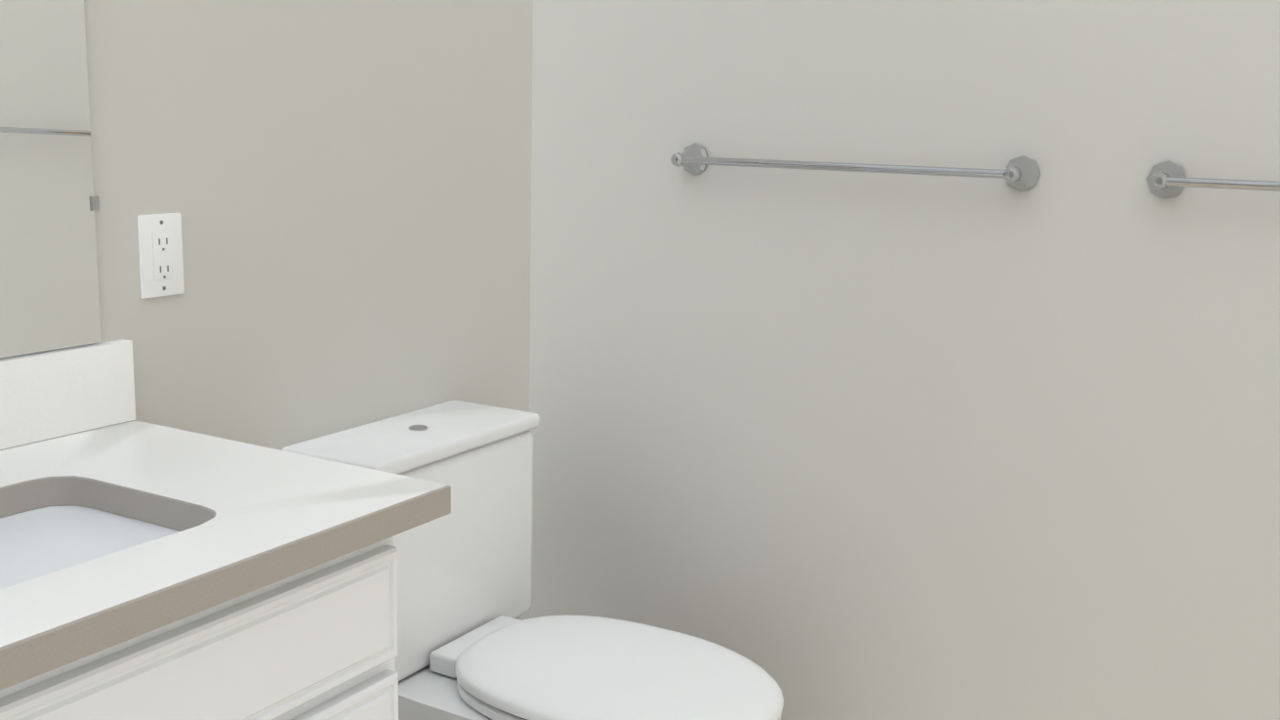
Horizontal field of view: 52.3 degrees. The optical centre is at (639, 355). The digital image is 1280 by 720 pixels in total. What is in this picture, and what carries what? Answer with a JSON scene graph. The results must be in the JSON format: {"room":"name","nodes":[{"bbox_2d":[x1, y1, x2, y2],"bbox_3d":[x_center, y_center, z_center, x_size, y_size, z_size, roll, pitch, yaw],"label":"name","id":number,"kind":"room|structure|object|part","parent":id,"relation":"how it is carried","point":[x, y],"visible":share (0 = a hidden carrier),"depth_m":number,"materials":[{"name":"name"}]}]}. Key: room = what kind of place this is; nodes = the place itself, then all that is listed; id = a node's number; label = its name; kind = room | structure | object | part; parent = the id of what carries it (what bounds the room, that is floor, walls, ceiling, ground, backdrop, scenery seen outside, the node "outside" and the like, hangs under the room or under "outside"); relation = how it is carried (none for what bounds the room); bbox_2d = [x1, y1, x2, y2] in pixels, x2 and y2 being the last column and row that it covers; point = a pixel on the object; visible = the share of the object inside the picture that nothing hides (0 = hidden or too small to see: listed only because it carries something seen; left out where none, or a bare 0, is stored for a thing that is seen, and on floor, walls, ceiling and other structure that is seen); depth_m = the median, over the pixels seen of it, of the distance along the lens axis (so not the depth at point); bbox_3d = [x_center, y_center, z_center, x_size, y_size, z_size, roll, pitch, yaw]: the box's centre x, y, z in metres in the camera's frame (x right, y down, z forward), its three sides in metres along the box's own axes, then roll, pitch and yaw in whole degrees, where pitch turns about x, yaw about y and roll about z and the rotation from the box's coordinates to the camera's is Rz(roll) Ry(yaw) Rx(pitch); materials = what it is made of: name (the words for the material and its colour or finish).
{"room":"bathroom","nodes":[
{"label":"bathroom","id":0,"kind":"room"},
{"bbox_2d":[1,0,533,619],"bbox_3d":[-1.183,-0.257,1.031,0.100,2.740,3.860,7,12,30],"label":"wall","id":1,"kind":"structure","parent":0,"point":[342,187],"depth_m":2.09,"materials":[{"name":"grey paint"}]},
{"bbox_2d":[0,0,101,358],"bbox_3d":[-0.996,-0.476,1.192,0.008,1.094,1.117,7,12,30],"label":"mirror","id":2,"kind":"object","parent":1,"relation":"attached to","point":[49,274],"visible":1,"depth_m":1.66,"materials":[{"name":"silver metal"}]},
{"bbox_2d":[137,212,184,298],"bbox_3d":[-0.673,-0.141,1.835,0.008,0.116,0.072,7,12,30],"label":"electrical outlet","id":3,"kind":"object","parent":1,"relation":"attached to","point":[160,249],"visible":1,"depth_m":1.83,"materials":[{"name":"white plastic"}]},
{"bbox_2d":[527,0,1279,719],"bbox_3d":[1.170,-0.345,1.823,3.150,2.740,0.100,7,12,30],"label":"wall","id":4,"kind":"structure","parent":0,"point":[836,445],"depth_m":2.24,"materials":[{"name":"grey paint"}]},
{"bbox_2d":[670,142,1039,191],"bbox_3d":[0.339,-0.322,2.217,0.656,0.058,0.080,7,12,30],"label":"towel rail","id":5,"kind":"object","parent":4,"relation":"attached to","point":[1021,173],"visible":1,"depth_m":2.16,"materials":[{"name":"silver metal"}]},
{"bbox_2d":[1146,160,1279,198],"bbox_3d":[1.053,-0.228,1.807,0.676,0.058,0.080,7,12,30],"label":"towel rail","id":6,"kind":"object","parent":4,"relation":"attached to","point":[1167,179],"visible":1,"depth_m":1.92,"materials":[{"name":"silver metal"}]},
{"bbox_3d":[0.139,1.293,0.505,3.250,0.050,3.860,7,12,30],"label":"floor","id":7,"kind":"structure","parent":0,"visible":0},
{"bbox_2d":[0,338,451,719],"bbox_3d":[-0.771,0.570,1.244,0.581,1.057,1.170,7,12,30],"label":"bathroom vanity","id":8,"kind":"object","parent":7,"relation":"on","point":[150,571],"visible":1,"depth_m":1.40,"materials":[{"name":"white paint"}]},
{"bbox_2d":[281,399,784,719],"bbox_3d":[-0.136,0.548,2.132,0.777,0.807,0.442,7,12,30],"label":"toilet","id":9,"kind":"object","parent":7,"relation":"on","point":[472,644],"visible":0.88,"depth_m":2.12,"materials":[{"name":"white ceramic"}]},
{"bbox_3d":[-0.379,0.309,2.236,0.201,0.377,0.442,7,12,30],"label":"tank","id":10,"kind":"part","parent":9,"relation":"part of","materials":[{"name":"white ceramic"}]},
{"bbox_3d":[-0.048,0.513,2.073,0.575,0.053,0.388,7,12,30],"label":"seat","id":11,"kind":"part","parent":9,"relation":"part of","materials":[{"name":"white plastic"}]}
]}

